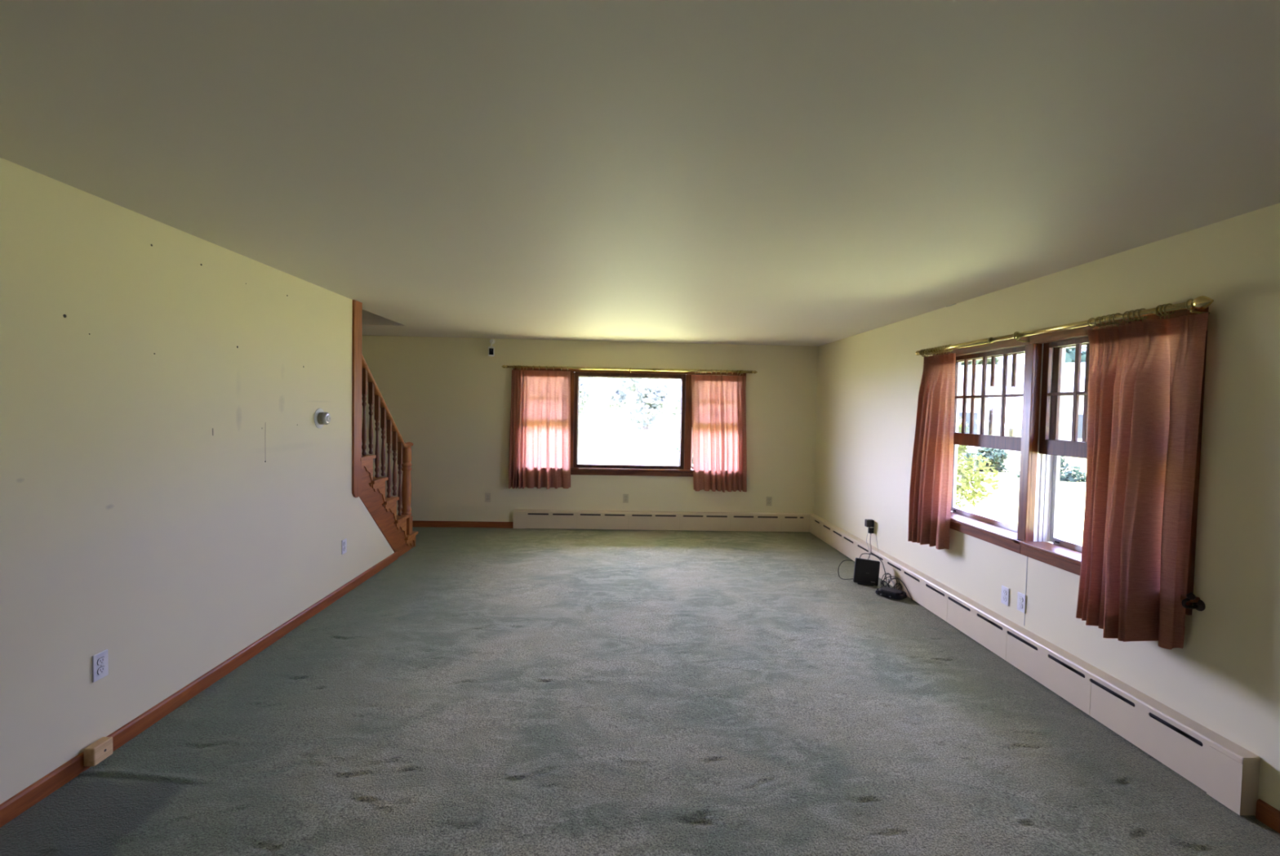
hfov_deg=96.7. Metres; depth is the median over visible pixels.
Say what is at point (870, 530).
power adapter
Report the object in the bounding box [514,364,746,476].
window
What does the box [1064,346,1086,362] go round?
tree
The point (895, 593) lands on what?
modem
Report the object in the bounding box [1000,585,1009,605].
wall outlet
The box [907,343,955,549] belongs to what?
pleated curtain
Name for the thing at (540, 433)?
pleated curtain
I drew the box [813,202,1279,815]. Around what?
wall
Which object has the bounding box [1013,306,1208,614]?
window
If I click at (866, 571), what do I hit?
router
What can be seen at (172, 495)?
wall
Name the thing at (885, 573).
cable
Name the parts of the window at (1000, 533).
head casing, sash, sash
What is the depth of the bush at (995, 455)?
22.58 m
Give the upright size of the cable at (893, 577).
0.106 m
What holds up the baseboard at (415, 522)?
attached to the wall at (446, 397)
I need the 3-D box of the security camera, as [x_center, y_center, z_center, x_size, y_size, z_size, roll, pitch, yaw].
[-1.889,-1.024,7.240,0.086,0.226,0.104,1,2,-2]
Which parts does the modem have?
lid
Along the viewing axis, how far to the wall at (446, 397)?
7.35 m
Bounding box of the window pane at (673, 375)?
[573,372,685,469]
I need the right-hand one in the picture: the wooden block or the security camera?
the security camera
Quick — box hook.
[1182,591,1205,610]
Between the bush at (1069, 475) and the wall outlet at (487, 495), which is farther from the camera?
the bush at (1069, 475)
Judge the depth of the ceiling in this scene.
1.82 m
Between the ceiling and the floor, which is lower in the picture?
the floor
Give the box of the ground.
[577,414,1086,544]
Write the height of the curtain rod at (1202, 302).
0.073 m
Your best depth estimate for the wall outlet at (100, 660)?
2.48 m
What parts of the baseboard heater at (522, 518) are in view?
plate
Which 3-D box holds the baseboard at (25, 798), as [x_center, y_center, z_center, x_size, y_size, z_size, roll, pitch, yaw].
[-2.304,1.470,0.791,0.012,0.080,10.035,1,2,-2]
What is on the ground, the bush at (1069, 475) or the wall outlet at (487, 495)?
the bush at (1069, 475)
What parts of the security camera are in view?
panel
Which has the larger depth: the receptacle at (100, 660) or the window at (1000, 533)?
the window at (1000, 533)
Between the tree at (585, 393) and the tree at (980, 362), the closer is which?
the tree at (980, 362)
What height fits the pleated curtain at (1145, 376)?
1.566 m
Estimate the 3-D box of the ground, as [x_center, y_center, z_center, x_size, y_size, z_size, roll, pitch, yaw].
[37.528,0.642,71.391,220.000,0.339,220.000,1,2,-2]
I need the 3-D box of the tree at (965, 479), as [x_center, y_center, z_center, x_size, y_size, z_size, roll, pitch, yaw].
[6.327,0.855,12.531,2.183,2.577,3.071,1,2,-2]
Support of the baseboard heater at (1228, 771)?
attached to the wall at (1224, 677)
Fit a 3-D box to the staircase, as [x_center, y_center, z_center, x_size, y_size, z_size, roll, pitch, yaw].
[-2.997,0.252,5.045,1.163,2.194,2.514,1,2,-2]
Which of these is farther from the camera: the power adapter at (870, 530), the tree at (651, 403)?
the tree at (651, 403)
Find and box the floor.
[0,526,1279,855]
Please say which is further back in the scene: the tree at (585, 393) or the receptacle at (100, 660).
the tree at (585, 393)
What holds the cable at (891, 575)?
on the floor
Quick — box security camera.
[488,338,494,355]
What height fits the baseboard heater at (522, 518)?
0.238 m
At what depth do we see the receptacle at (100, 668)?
2.49 m
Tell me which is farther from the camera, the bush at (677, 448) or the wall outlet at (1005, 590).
the bush at (677, 448)
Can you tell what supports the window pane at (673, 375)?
on the window at (683, 468)
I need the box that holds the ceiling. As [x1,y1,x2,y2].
[0,0,1279,346]
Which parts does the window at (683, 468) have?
head casing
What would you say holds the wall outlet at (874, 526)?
attached to the wall at (1224, 677)
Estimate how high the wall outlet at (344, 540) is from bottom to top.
0.117 m
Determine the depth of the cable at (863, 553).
5.27 m
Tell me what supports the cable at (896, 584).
on the modem
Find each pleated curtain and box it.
[508,364,570,488]
[691,368,746,492]
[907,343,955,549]
[1075,302,1208,648]
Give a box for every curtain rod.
[501,364,757,374]
[915,295,1213,356]
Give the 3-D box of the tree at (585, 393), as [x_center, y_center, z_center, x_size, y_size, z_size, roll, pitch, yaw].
[-8.791,-3.826,72.188,8.697,7.232,7.720,1,2,-2]
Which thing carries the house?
on the ground
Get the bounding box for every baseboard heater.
[512,508,814,531]
[809,514,1260,814]
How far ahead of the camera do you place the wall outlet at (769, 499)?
7.48 m
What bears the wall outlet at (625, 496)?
attached to the wall at (446, 397)
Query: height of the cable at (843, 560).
0.187 m
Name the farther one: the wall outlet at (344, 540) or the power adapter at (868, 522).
the power adapter at (868, 522)
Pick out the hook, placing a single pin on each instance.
(1200, 605)
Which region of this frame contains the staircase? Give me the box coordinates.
[359,355,417,557]
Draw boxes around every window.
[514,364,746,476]
[933,335,1036,553]
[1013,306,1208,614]
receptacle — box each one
[97,656,105,665]
[97,665,105,674]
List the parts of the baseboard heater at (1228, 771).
plate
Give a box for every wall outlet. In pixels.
[92,648,108,682]
[342,537,346,554]
[484,493,490,502]
[622,493,628,502]
[766,496,772,505]
[873,521,875,533]
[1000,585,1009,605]
[1017,591,1026,613]
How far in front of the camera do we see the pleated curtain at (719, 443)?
7.35 m
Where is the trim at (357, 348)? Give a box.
[351,299,362,497]
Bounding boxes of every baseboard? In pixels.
[0,551,397,826]
[412,520,513,528]
[1255,798,1279,832]
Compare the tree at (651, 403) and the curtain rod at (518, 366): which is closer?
the curtain rod at (518, 366)
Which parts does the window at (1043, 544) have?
sash, sash, head casing, casing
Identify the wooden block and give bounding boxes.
[83,736,112,765]
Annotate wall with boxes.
[0,157,394,804]
[361,334,818,529]
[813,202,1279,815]
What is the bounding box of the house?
[957,362,1085,452]
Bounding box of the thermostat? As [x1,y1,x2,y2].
[314,408,330,428]
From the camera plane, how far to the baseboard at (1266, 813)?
2.23 m
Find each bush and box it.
[675,443,693,463]
[956,444,1009,471]
[1014,455,1086,481]
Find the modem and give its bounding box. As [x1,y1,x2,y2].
[875,586,906,599]
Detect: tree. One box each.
[578,377,604,418]
[603,377,680,428]
[955,416,999,507]
[960,356,1001,364]
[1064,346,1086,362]
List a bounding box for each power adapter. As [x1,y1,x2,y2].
[864,519,874,527]
[867,527,874,534]
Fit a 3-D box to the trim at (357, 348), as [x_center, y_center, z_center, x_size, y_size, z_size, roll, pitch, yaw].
[-2.469,-0.240,4.846,0.136,1.668,0.141,1,2,-2]
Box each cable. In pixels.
[837,560,853,579]
[859,552,887,586]
[880,573,891,586]
[880,575,912,599]
[888,577,899,588]
[893,582,902,590]
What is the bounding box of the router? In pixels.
[853,557,879,585]
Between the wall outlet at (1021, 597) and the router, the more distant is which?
the router
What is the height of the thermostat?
0.152 m

